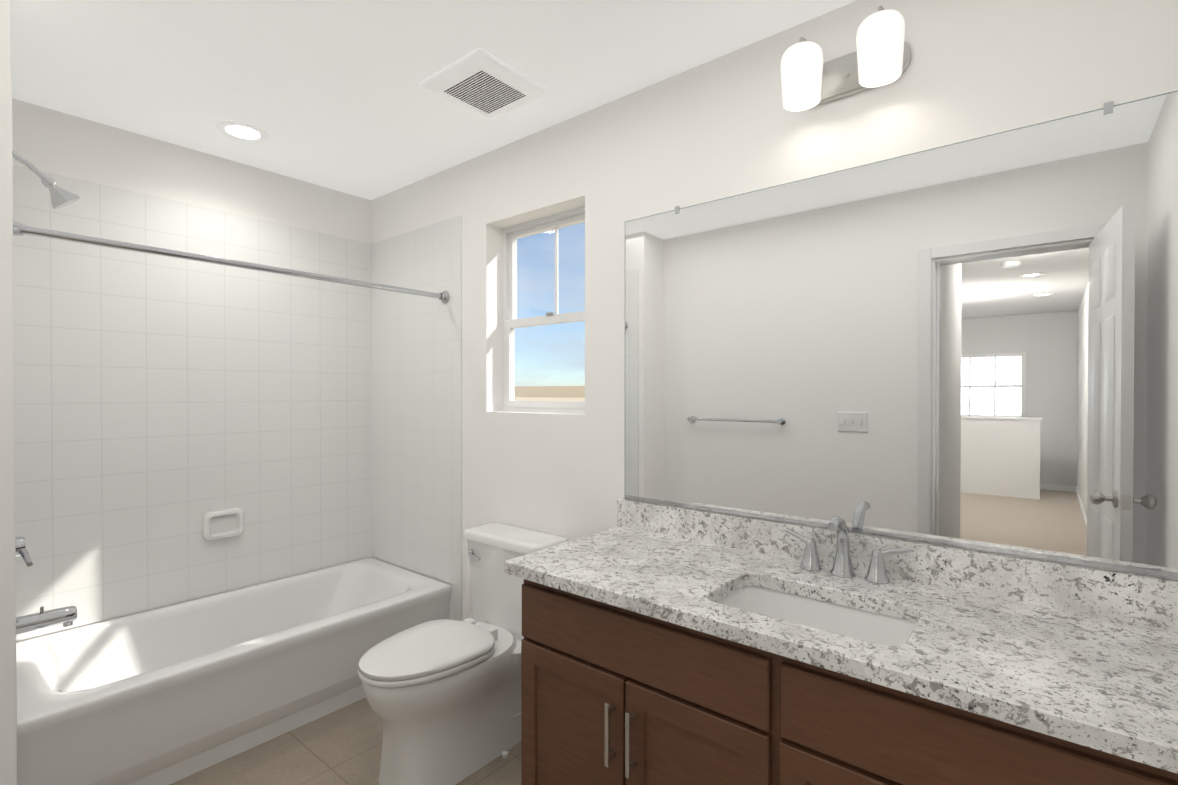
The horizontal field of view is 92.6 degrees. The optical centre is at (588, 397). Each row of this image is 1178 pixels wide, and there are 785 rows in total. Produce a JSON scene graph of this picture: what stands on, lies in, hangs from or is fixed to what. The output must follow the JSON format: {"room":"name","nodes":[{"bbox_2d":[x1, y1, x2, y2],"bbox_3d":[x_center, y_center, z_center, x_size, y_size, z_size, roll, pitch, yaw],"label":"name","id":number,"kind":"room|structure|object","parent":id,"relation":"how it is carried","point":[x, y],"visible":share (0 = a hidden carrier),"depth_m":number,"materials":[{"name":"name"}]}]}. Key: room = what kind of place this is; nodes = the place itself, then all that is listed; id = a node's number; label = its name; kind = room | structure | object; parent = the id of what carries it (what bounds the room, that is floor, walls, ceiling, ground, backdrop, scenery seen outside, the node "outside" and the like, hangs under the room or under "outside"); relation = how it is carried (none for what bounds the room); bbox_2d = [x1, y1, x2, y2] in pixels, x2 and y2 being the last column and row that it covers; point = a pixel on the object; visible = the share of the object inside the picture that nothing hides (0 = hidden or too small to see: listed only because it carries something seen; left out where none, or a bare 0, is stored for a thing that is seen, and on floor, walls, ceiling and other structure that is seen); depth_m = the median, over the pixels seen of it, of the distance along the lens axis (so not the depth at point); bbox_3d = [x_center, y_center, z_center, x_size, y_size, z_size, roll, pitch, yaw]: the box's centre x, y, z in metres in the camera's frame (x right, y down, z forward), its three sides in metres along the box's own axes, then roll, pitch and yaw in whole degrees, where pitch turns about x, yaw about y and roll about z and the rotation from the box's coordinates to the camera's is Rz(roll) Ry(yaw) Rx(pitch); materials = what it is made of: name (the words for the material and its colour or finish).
{"room":"bathroom","nodes":[
{"label":"bathroom","id":0,"kind":"room"},
{"bbox_2d":[0,0,15,784],"bbox_3d":[-1.044,0.108,0.842,3.340,2.440,0.400,0,1,39],"label":"wall","id":1,"kind":"structure","parent":0,"point":[7,697],"depth_m":1.50,"materials":[{"name":"white paint"}]},
{"bbox_2d":[11,80,26,784],"bbox_3d":[-1.879,0.227,1.788,0.790,2.188,0.006,0,1,39],"label":"tiled wall","id":2,"kind":"structure","parent":1,"relation":"attached to","point":[19,322],"depth_m":2.12,"materials":[{"name":"white tile"}]},
{"bbox_2d":[12,151,79,208],"bbox_3d":[-1.843,-0.739,1.887,0.085,0.192,0.206,0,1,39],"label":"shower head","id":3,"kind":"object","parent":2,"relation":"attached to","point":[60,197],"visible":0.96,"depth_m":1.90},
{"bbox_2d":[15,537,76,634],"bbox_3d":[-1.836,0.595,1.882,0.205,0.385,0.188,0,1,39],"label":"tub faucet","id":4,"kind":"object","parent":2,"relation":"attached to","point":[64,616],"visible":0.56,"depth_m":1.88,"materials":[{"name":"silver metal"}]},
{"bbox_2d":[12,98,371,641],"bbox_3d":[-1.858,0.094,2.594,0.140,2.440,2.080,0,1,39],"label":"wall","id":5,"kind":"structure","parent":0,"point":[48,140],"depth_m":2.50,"materials":[{"name":"white paint"}]},
{"bbox_2d":[23,168,370,638],"bbox_3d":[-1.726,0.019,2.640,0.006,1.786,1.520,0,1,39],"label":"tiled wall","id":6,"kind":"structure","parent":5,"relation":"attached to","point":[163,406],"depth_m":2.52,"materials":[{"name":"white tile"}]},
{"bbox_2d":[203,508,243,540],"bbox_3d":[-1.709,0.592,2.637,0.028,0.132,0.164,0,1,39],"label":"soap dish","id":7,"kind":"object","parent":6,"relation":"attached to","point":[223,524],"visible":1,"depth_m":2.63,"materials":[{"name":"white ceramic"}]},
{"bbox_2d":[170,698,521,784],"bbox_3d":[-2.589,1.402,-1.036,3.940,0.120,8.640,0,1,39],"label":"floor","id":8,"kind":"structure","parent":0,"point":[341,746],"depth_m":2.05,"materials":[{"name":"tile"}]},
{"bbox_2d":[16,557,450,784],"bbox_3d":[-1.435,1.116,2.410,0.751,0.400,1.504,0,1,39],"label":"bathtub","id":9,"kind":"object","parent":8,"relation":"on","point":[168,695],"visible":0.85,"depth_m":2.16,"materials":[{"name":"white ceramic"}]},
{"bbox_2d":[358,522,567,784],"bbox_3d":[-0.487,0.938,2.112,0.472,0.760,0.759,0,1,39],"label":"toilet","id":10,"kind":"object","parent":8,"relation":"on","point":[443,698],"visible":0.83,"depth_m":1.97,"materials":[{"name":"white ceramic"}]},
{"bbox_2d":[504,571,1177,784],"bbox_3d":[0.552,0.921,1.383,1.542,0.804,0.584,0,1,39],"label":"bathroom vanity","id":11,"kind":"object","parent":8,"relation":"on","point":[666,645],"depth_m":1.24,"materials":[{"name":"brown wood"}]},
{"bbox_2d":[504,527,1177,762],"bbox_3d":[0.541,0.501,1.390,1.572,0.036,0.582,0,1,39],"label":"countertop","id":12,"kind":"structure","parent":11,"relation":"on","point":[1104,678],"depth_m":1.16,"materials":[{"name":"grey stone"}]},
{"bbox_2d":[724,579,907,642],"bbox_3d":[0.521,0.586,1.328,0.454,0.157,0.294,0,1,39],"label":"sink","id":13,"kind":"object","parent":12,"relation":"in","point":[876,622],"depth_m":1.44,"materials":[{"name":"white ceramic"}]},
{"bbox_2d":[780,516,915,582],"bbox_3d":[0.672,0.398,1.511,0.334,0.168,0.137,0,1,39],"label":"faucet","id":14,"kind":"object","parent":12,"relation":"on","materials":[{"name":"silver metal"}]},
{"bbox_2d":[10,0,856,199],"bbox_3d":[-0.512,-1.177,1.482,3.940,0.120,2.080,0,1,39],"label":"ceiling","id":15,"kind":"structure","parent":0,"point":[334,95],"depth_m":1.89,"materials":[{"name":"white paint"}]},
{"bbox_2d":[215,121,268,142],"bbox_3d":[-1.461,-1.120,2.375,0.193,0.007,0.193,0,1,39],"label":"recessed light","id":16,"kind":"object","parent":15,"relation":"in","point":[236,130],"visible":1,"depth_m":2.37,"materials":[{"name":"white plastic"}]},
{"bbox_2d":[420,48,547,119],"bbox_3d":[-0.374,-1.108,2.029,0.330,0.025,0.330,0,1,39],"label":"ceiling vent","id":17,"kind":"object","parent":15,"relation":"in","point":[482,83],"visible":1,"depth_m":1.98,"materials":[{"name":"white plastic"}]},
{"bbox_2d":[371,0,1177,619],"bbox_3d":[0.096,0.097,2.234,3.340,2.440,0.160,0,1,39],"label":"wall","id":18,"kind":"structure","parent":0,"point":[721,126],"depth_m":1.95,"materials":[{"name":"white paint"}]},
{"bbox_2d":[371,216,461,620],"bbox_3d":[-0.920,0.218,2.960,0.790,2.188,0.006,0,1,39],"label":"tiled wall","id":19,"kind":"structure","parent":18,"relation":"attached to","point":[416,340],"depth_m":2.93,"materials":[{"name":"white tile"}]},
{"bbox_2d":[13,220,448,303],"bbox_3d":[-1.186,-0.492,2.194,0.063,0.063,1.506,0,1,39],"label":"shower rod","id":20,"kind":"object","parent":19,"relation":"attached to","point":[20,229],"visible":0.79,"depth_m":1.97,"materials":[{"name":"silver metal"}]},
{"bbox_2d":[503,206,584,413],"bbox_3d":[-0.169,-0.367,2.498,0.590,0.865,0.062,0,1,39],"label":"window","id":21,"kind":"structure","parent":18,"relation":"in","point":[511,236],"depth_m":2.56,"materials":[{"name":"white plastic"}]},
{"bbox_2d":[780,6,910,110],"bbox_3d":[0.689,-0.922,1.533,0.312,0.189,0.160,0,1,39],"label":"sconce","id":22,"kind":"object","parent":18,"relation":"attached to","point":[880,56],"visible":1,"depth_m":1.53,"materials":[{"name":"white glass"}]},
{"bbox_2d":[617,499,1177,626],"bbox_3d":[0.719,0.432,1.607,1.572,0.100,0.020,0,1,39],"label":"backsplash","id":23,"kind":"structure","parent":18,"relation":"attached to","point":[1121,595],"depth_m":1.39,"materials":[{"name":"grey stone"}]},
{"bbox_2d":[625,90,1177,578],"bbox_3d":[0.721,-0.141,1.611,1.520,1.037,0.009,0,1,39],"label":"mirror","id":24,"kind":"object","parent":18,"relation":"attached to","point":[971,344],"visible":0.92,"depth_m":1.46,"materials":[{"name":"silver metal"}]},
{"label":"outside","id":25,"kind":"structure","parent":0,"visible":0},
{"bbox_2d":[515,386,584,401],"bbox_3d":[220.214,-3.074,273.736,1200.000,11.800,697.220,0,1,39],"label":"ground","id":26,"kind":"structure","parent":25,"point":[527,393],"depth_m":510.63,"materials":[{"name":"beige"}]}
]}

